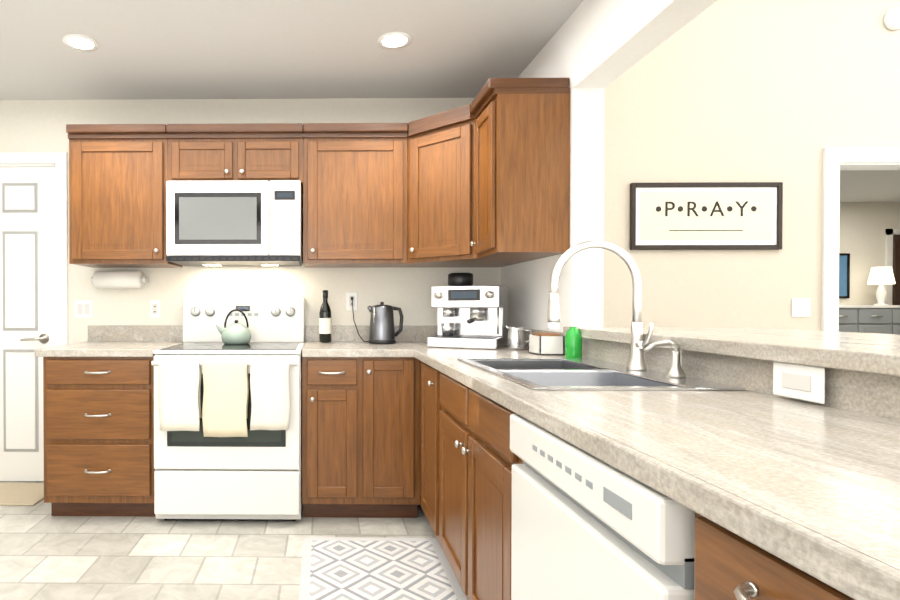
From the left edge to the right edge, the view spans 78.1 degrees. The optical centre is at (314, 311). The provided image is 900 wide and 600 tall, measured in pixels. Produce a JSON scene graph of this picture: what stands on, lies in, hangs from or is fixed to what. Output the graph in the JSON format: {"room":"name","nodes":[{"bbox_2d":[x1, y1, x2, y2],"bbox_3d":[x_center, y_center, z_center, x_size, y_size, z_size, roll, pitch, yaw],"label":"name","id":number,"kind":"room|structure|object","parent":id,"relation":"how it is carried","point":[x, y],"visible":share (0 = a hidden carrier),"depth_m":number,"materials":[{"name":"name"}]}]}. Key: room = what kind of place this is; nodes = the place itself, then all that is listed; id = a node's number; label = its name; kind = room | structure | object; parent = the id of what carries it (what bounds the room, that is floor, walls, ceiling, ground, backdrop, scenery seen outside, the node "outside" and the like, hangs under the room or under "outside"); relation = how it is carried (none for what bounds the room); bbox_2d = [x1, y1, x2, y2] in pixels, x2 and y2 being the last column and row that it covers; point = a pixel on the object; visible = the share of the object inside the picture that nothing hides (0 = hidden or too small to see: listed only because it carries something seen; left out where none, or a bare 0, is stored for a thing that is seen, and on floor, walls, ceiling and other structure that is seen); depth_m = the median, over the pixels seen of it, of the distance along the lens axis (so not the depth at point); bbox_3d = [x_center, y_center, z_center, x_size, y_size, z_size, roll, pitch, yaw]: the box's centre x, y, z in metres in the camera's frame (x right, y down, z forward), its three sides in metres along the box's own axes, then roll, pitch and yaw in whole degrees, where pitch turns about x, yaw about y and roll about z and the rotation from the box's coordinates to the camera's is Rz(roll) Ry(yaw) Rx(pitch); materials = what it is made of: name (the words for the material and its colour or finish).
{"room":"kitchen","nodes":[
{"label":"kitchen","id":0,"kind":"room"},
{"bbox_2d":[0,481,435,599],"bbox_3d":[2.817,1.155,2.386,11.430,0.080,9.540,0,1,1],"label":"floor","id":1,"kind":"structure","parent":0,"point":[45,554],"depth_m":2.46,"materials":[{"name":"tile"}]},
{"bbox_2d":[0,483,43,505],"bbox_3d":[-2.007,1.101,3.233,0.820,0.011,0.370,0,1,1],"label":"door mat","id":2,"kind":"object","parent":1,"relation":"on","point":[21,494],"visible":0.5,"depth_m":3.20,"materials":[{"name":"beige fabric"}]},
{"bbox_2d":[43,356,155,516],"bbox_3d":[-1.132,0.672,3.093,0.594,0.875,0.675,0,1,1],"label":"base cabinet","id":3,"kind":"object","parent":1,"relation":"on","point":[98,421],"visible":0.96,"depth_m":2.80,"materials":[{"name":"brown wood"}]},
{"bbox_2d":[34,325,182,356],"bbox_3d":[-1.144,0.164,3.098,0.619,0.140,0.656,0,1,1],"label":"countertop","id":4,"kind":"structure","parent":3,"relation":"on","point":[123,341],"depth_m":3.29,"materials":[{"name":"laminate"}]},
{"bbox_2d":[151,297,304,520],"bbox_3d":[-0.450,0.512,3.041,0.762,1.195,0.740,0,1,1],"label":"range","id":5,"kind":"object","parent":1,"relation":"on","point":[255,475],"visible":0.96,"depth_m":2.74,"materials":[{"name":"white metal"}]},
{"bbox_2d":[158,359,201,430],"bbox_3d":[-0.678,0.419,2.683,0.208,0.354,0.055,0,1,1],"label":"hanging towel","id":6,"kind":"object","parent":5,"relation":"hanging from","point":[179,402],"visible":1,"depth_m":2.66,"materials":[{"name":"white fabric"}]},
{"bbox_2d":[202,359,248,436],"bbox_3d":[-0.448,0.434,2.680,0.228,0.384,0.053,0,1,1],"label":"hanging towel","id":7,"kind":"object","parent":5,"relation":"hanging from","point":[225,398],"visible":0.98,"depth_m":2.66,"materials":[{"name":"beige fabric"}]},
{"bbox_2d":[216,309,250,343],"bbox_3d":[-0.485,0.089,3.180,0.211,0.206,0.176,0,1,1],"label":"tea kettle","id":8,"kind":"object","parent":5,"relation":"on","point":[236,332],"visible":1,"depth_m":3.12,"materials":[{"name":"green metal"}]},
{"bbox_2d":[250,359,289,429],"bbox_3d":[-0.224,0.416,2.677,0.198,0.350,0.055,0,1,1],"label":"hanging towel","id":9,"kind":"object","parent":5,"relation":"hanging from","point":[270,392],"visible":1,"depth_m":2.66,"materials":[{"name":"white fabric"}]},
{"bbox_2d":[302,357,419,517],"bbox_3d":[0.245,0.672,3.075,0.617,0.875,0.675,0,1,1],"label":"base cabinet","id":10,"kind":"object","parent":1,"relation":"on","point":[360,437],"visible":0.98,"depth_m":2.78,"materials":[{"name":"brown wood"}]},
{"bbox_2d":[299,537,466,599],"bbox_3d":[0.259,1.115,1.774,0.650,0.010,1.670,0,1,1],"label":"rug","id":11,"kind":"object","parent":1,"relation":"on","point":[350,568],"visible":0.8,"depth_m":2.28,"materials":[{"name":"white fabric"}]},
{"bbox_2d":[421,361,441,547],"bbox_3d":[0.828,0.677,2.523,0.665,0.875,0.480,0,1,1],"label":"base cabinet","id":12,"kind":"object","parent":1,"relation":"on","point":[431,406],"visible":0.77,"depth_m":2.46,"materials":[{"name":"brown wood"}]},
{"bbox_2d":[439,373,522,599],"bbox_3d":[0.819,0.683,1.818,0.665,0.875,0.920,0,1,1],"label":"base cabinet","id":13,"kind":"object","parent":1,"relation":"on","point":[478,458],"visible":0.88,"depth_m":1.74,"materials":[{"name":"brown wood"}]},
{"bbox_2d":[510,414,694,599],"bbox_3d":[0.809,0.691,1.046,0.652,0.872,0.610,0,1,1],"label":"dishwasher","id":14,"kind":"object","parent":1,"relation":"on","point":[586,525],"visible":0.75,"depth_m":0.96,"materials":[{"name":"white metal"}]},
{"bbox_2d":[694,512,854,599],"bbox_3d":[0.798,0.694,0.547,0.675,0.875,0.378,0,1,1],"label":"base cabinet","id":15,"kind":"object","parent":1,"relation":"on","point":[729,565],"visible":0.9,"depth_m":0.63,"materials":[{"name":"brown wood"}]},
{"bbox_2d":[839,305,899,333],"bbox_3d":[6.485,0.505,6.425,1.220,1.150,0.537,0,1,1],"label":"sideboard","id":16,"kind":"object","parent":1,"relation":"on","point":[882,319],"visible":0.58,"depth_m":6.18,"materials":[{"name":"grey wood"}]},
{"bbox_2d":[867,267,895,304],"bbox_3d":[6.825,-0.301,6.442,0.240,0.460,0.240,0,1,1],"label":"table lamp","id":17,"kind":"object","parent":16,"relation":"on","point":[879,276],"visible":1,"depth_m":6.40,"materials":[{"name":"white"}]},
{"bbox_3d":[0.788,0.700,-0.169,0.675,0.875,1.045,0,1,1],"label":"base cabinet","id":18,"kind":"object","parent":1,"relation":"on","visible":0},
{"bbox_2d":[302,326,409,356],"bbox_3d":[0.222,0.164,3.080,0.570,0.140,0.656,0,1,1],"label":"countertop","id":19,"kind":"structure","parent":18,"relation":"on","point":[346,341],"depth_m":3.04,"materials":[{"name":"stone"}]},
{"bbox_2d":[319,290,330,342],"bbox_3d":[0.064,0.031,3.282,0.075,0.321,0.075,0,1,1],"label":"wine bottle","id":20,"kind":"object","parent":19,"relation":"on","point":[325,324],"visible":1,"depth_m":3.25,"materials":[{"name":"black glass"}]},
{"bbox_2d":[367,302,403,343],"bbox_3d":[0.422,0.067,3.208,0.219,0.250,0.164,0,1,1],"label":"electric kettle","id":21,"kind":"object","parent":19,"relation":"on","point":[382,330],"visible":1,"depth_m":3.15,"materials":[{"name":"grey metal"}]},
{"bbox_2d":[351,297,367,341],"bbox_3d":[0.279,0.050,3.343,0.105,0.281,0.111,0,1,1],"label":"cord","id":22,"kind":"object","parent":21,"relation":"attached to","point":[353,319],"visible":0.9,"depth_m":3.36,"materials":[{"name":"black plastic"}]},
{"bbox_2d":[410,326,899,599],"bbox_3d":[0.818,0.184,0.787,0.682,0.140,5.227,0,1,1],"label":"countertop","id":23,"kind":"structure","parent":18,"relation":"on","point":[811,488],"depth_m":0.87,"materials":[{"name":"laminate"}]},
{"bbox_2d":[427,273,508,349],"bbox_3d":[0.844,-0.013,2.953,0.365,0.415,0.429,0,1,29],"label":"espresso machine","id":24,"kind":"object","parent":23,"relation":"on","point":[469,316],"visible":1,"depth_m":2.91,"materials":[{"name":"silver metal"}]},
{"bbox_2d":[505,325,531,349],"bbox_3d":[1.057,0.135,2.770,0.139,0.123,0.090,0,1,1],"label":"milk pitcher","id":25,"kind":"object","parent":23,"relation":"on","point":[515,340],"visible":0.98,"depth_m":2.74,"materials":[{"name":"silver metal"}]},
{"bbox_2d":[529,332,563,354],"bbox_3d":[1.079,0.150,2.495,0.110,0.097,0.130,0,1,1],"label":"sponge caddy","id":26,"kind":"object","parent":23,"relation":"on","point":[540,343],"visible":0.98,"depth_m":2.43,"materials":[{"name":"white"}]},
{"bbox_2d":[565,317,581,357],"bbox_3d":[1.095,0.112,2.264,0.066,0.178,0.066,0,1,1],"label":"dish soap bottle","id":27,"kind":"object","parent":23,"relation":"on","point":[573,343],"visible":0.9,"depth_m":2.24,"materials":[{"name":"green plastic"}]},
{"bbox_2d":[547,240,652,370],"bbox_3d":[0.954,-0.021,1.774,0.330,0.438,0.130,0,1,1],"label":"faucet","id":28,"kind":"object","parent":23,"relation":"on","point":[638,344],"visible":1,"depth_m":1.80,"materials":[{"name":"silver metal"}]},
{"bbox_2d":[457,358,745,389],"bbox_3d":[0.862,0.294,1.814,0.555,0.192,0.810,0,1,1],"label":"sink","id":29,"kind":"object","parent":23,"relation":"in","point":[548,373],"visible":0.38,"depth_m":1.79,"materials":[{"name":"silver metal"}]},
{"bbox_2d":[643,340,685,377],"bbox_3d":[1.061,0.143,1.625,0.124,0.113,0.052,0,1,1],"label":"soap dispenser","id":30,"kind":"object","parent":29,"relation":"on","point":[675,370],"visible":1,"depth_m":1.62,"materials":[{"name":"silver metal"}]},
{"bbox_2d":[773,362,824,403],"bbox_3d":[1.118,0.164,1.239,0.008,0.080,0.132,0,1,1],"label":"electrical outlet","id":31,"kind":"object","parent":23,"relation":"attached to","point":[800,382],"visible":0.96,"depth_m":1.23,"materials":[{"name":"white plastic"}]},
{"bbox_2d":[0,0,582,99],"bbox_3d":[-0.821,-1.379,0.596,4.200,0.100,5.910,0,1,1],"label":"ceiling","id":32,"kind":"structure","parent":0,"point":[236,49],"depth_m":2.73,"materials":[{"name":"paint"}]},
{"bbox_2d":[62,34,98,51],"bbox_3d":[-1.174,-1.344,2.676,0.170,0.006,0.170,0,1,1],"label":"recessed light","id":33,"kind":"object","parent":32,"relation":"in","point":[79,42],"visible":1,"depth_m":2.67,"materials":[{"name":"white"}]},
{"bbox_2d":[377,32,411,49],"bbox_3d":[0.396,-1.343,2.656,0.170,0.006,0.170,0,1,1],"label":"recessed light","id":34,"kind":"object","parent":32,"relation":"in","point":[394,40],"visible":1,"depth_m":2.65,"materials":[{"name":"white"}]},
{"bbox_2d":[0,0,899,483],"bbox_3d":[2.831,-0.844,3.438,11.430,3.900,0.140,0,1,1],"label":"wall","id":35,"kind":"structure","parent":0,"point":[785,92],"depth_m":3.37,"materials":[{"name":"paint"}]},
{"bbox_2d":[0,167,54,480],"bbox_3d":[-2.065,0.086,3.435,0.784,2.024,0.099,0,1,1],"label":"entry door","id":36,"kind":"structure","parent":35,"relation":"in","point":[27,261],"depth_m":3.44,"materials":[{"name":"white wood"}]},
{"bbox_2d":[0,152,67,345],"bbox_3d":[-2.064,0.046,3.501,0.960,2.120,0.158,0,1,1],"label":"door frame","id":37,"kind":"structure","parent":35,"relation":"attached to","point":[58,161],"depth_m":3.41,"materials":[{"name":"white wood"}]},
{"bbox_2d":[75,300,92,317],"bbox_3d":[-1.485,-0.014,3.428,0.116,0.115,0.008,0,1,1],"label":"light switch","id":38,"kind":"object","parent":35,"relation":"attached to","point":[83,308],"visible":1,"depth_m":3.42,"materials":[{"name":"white plastic"}]},
{"bbox_2d":[91,271,148,288],"bbox_3d":[-1.230,-0.198,3.359,0.336,0.112,0.127,0,1,1],"label":"paper towel holder","id":39,"kind":"object","parent":35,"relation":"attached to","point":[119,279],"visible":0.98,"depth_m":3.31,"materials":[{"name":"white paper"}]},
{"bbox_2d":[66,124,182,267],"bbox_3d":[-1.136,-0.674,3.229,0.573,0.795,0.378,0,1,1],"label":"upper cabinet","id":40,"kind":"object","parent":35,"relation":"attached to","point":[118,176],"visible":0.96,"depth_m":3.08,"materials":[{"name":"brown wood"}]},
{"bbox_2d":[150,300,160,317],"bbox_3d":[-1.025,-0.014,3.421,0.070,0.115,0.008,0,1,1],"label":"electrical outlet","id":41,"kind":"object","parent":35,"relation":"attached to","point":[155,311],"visible":1,"depth_m":3.42,"materials":[{"name":"white plastic"}]},
{"bbox_2d":[166,123,302,192],"bbox_3d":[-0.457,-0.907,3.219,0.780,0.329,0.378,0,1,1],"label":"upper cabinet","id":42,"kind":"object","parent":35,"relation":"attached to","point":[237,152],"visible":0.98,"depth_m":3.06,"materials":[{"name":"brown wood"}]},
{"bbox_2d":[166,180,302,265],"bbox_3d":[-0.457,-0.509,3.203,0.756,0.455,0.414,0,1,1],"label":"over-the-range microwave","id":43,"kind":"object","parent":42,"relation":"attached to","point":[238,223],"visible":1,"depth_m":3.00,"materials":[{"name":"white"}]},
{"bbox_2d":[346,292,356,309],"bbox_3d":[0.235,-0.064,3.404,0.070,0.115,0.008,0,1,1],"label":"electrical outlet","id":44,"kind":"object","parent":35,"relation":"attached to","point":[349,295],"visible":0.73,"depth_m":3.40,"materials":[{"name":"white plastic"}]},
{"bbox_2d":[303,123,407,267],"bbox_3d":[0.233,-0.674,3.212,0.596,0.795,0.378,0,1,1],"label":"upper cabinet","id":45,"kind":"object","parent":35,"relation":"attached to","point":[354,195],"visible":1,"depth_m":3.06,"materials":[{"name":"brown wood"}]},
{"bbox_2d":[401,104,539,266],"bbox_3d":[0.850,-0.673,3.074,0.637,0.795,0.637,0,1,1],"label":"upper cabinet","id":46,"kind":"object","parent":35,"relation":"attached to","point":[441,189],"visible":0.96,"depth_m":2.90,"materials":[{"name":"brown wood"}]},
{"bbox_2d":[630,182,782,249],"bbox_3d":[2.460,-0.598,3.363,0.940,0.420,0.023,0,1,1],"label":"sign frame","id":47,"kind":"object","parent":35,"relation":"attached to","point":[711,216],"visible":1,"depth_m":3.36,"materials":[{"name":"black"}]},
{"bbox_2d":[792,298,810,316],"bbox_3d":[3.065,-0.023,3.368,0.116,0.115,0.008,0,1,1],"label":"light switch","id":48,"kind":"object","parent":35,"relation":"attached to","point":[801,307],"visible":1,"depth_m":3.37,"materials":[{"name":"white plastic"}]},
{"bbox_2d":[821,147,899,331],"bbox_3d":[3.756,0.041,3.434,1.120,2.130,0.176,0,1,1],"label":"trim","id":49,"kind":"structure","parent":35,"relation":"attached to","point":[836,161],"depth_m":3.35,"materials":[{"name":"white wood"}]},
{"bbox_2d":[883,9,899,30],"bbox_3d":[3.625,-1.823,3.330,0.130,0.130,0.036,0,1,1],"label":"smoke detector","id":50,"kind":"object","parent":35,"relation":"attached to","point":[891,20],"visible":1,"depth_m":3.32,"materials":[{"name":"white plastic"}]},
{"bbox_2d":[500,13,603,331],"bbox_3d":[1.239,-0.119,2.905,0.140,2.460,0.980,0,1,1],"label":"wall","id":51,"kind":"structure","parent":0,"point":[580,287],"depth_m":2.42,"materials":[{"name":"white paint"}]},
{"bbox_2d":[470,78,569,257],"bbox_3d":[0.973,-0.669,2.593,0.378,0.795,0.318,0,1,1],"label":"upper cabinet","id":52,"kind":"object","parent":51,"relation":"attached to","point":[522,167],"visible":1,"depth_m":2.44,"materials":[{"name":"brown wood"}]},
{"bbox_2d":[573,0,716,87],"bbox_3d":[1.210,-1.879,0.635,0.140,1.780,5.770,0,1,1],"label":"header beam","id":53,"kind":"structure","parent":0,"point":[613,40],"depth_m":2.08,"materials":[{"name":"white paint"}]},
{"bbox_2d":[839,202,899,304],"bbox_3d":[5.450,-0.223,6.780,6.000,2.600,0.140,0,1,1],"label":"wall","id":54,"kind":"structure","parent":0,"point":[863,226],"depth_m":6.67,"materials":[{"name":"paint"}]},
{"bbox_2d":[839,253,849,297],"bbox_3d":[6.468,-0.442,6.679,0.400,0.560,0.028,0,1,1],"label":"framed picture","id":55,"kind":"object","parent":54,"relation":"attached to","point":[844,275],"visible":0.35,"depth_m":6.67,"materials":[{"name":"black metal"}]},
{"bbox_2d":[885,229,899,304],"bbox_3d":[7.618,0.026,6.626,0.970,2.105,0.112,0,1,1],"label":"door","id":56,"kind":"structure","parent":54,"relation":"in","point":[892,255],"depth_m":6.66,"materials":[{"name":"brown wood"}]},
{"bbox_2d":[840,170,899,201],"bbox_3d":[5.430,-1.400,5.285,6.000,0.100,3.630,0,1,1],"label":"ceiling","id":57,"kind":"structure","parent":0,"point":[869,185],"depth_m":5.78,"materials":[{"name":"paint"}]},
{"bbox_3d":[1.212,0.635,0.097,0.120,1.000,4.650,0,1,1],"label":"wall","id":58,"kind":"structure","parent":0,"visible":0},
{"bbox_2d":[563,327,899,375],"bbox_3d":[1.495,0.109,0.287,0.804,0.041,4.247,0,1,1],"label":"bar","id":59,"kind":"object","parent":58,"relation":"on","point":[876,353],"visible":0.96,"depth_m":1.44,"materials":[{"name":"stone"}]}
]}

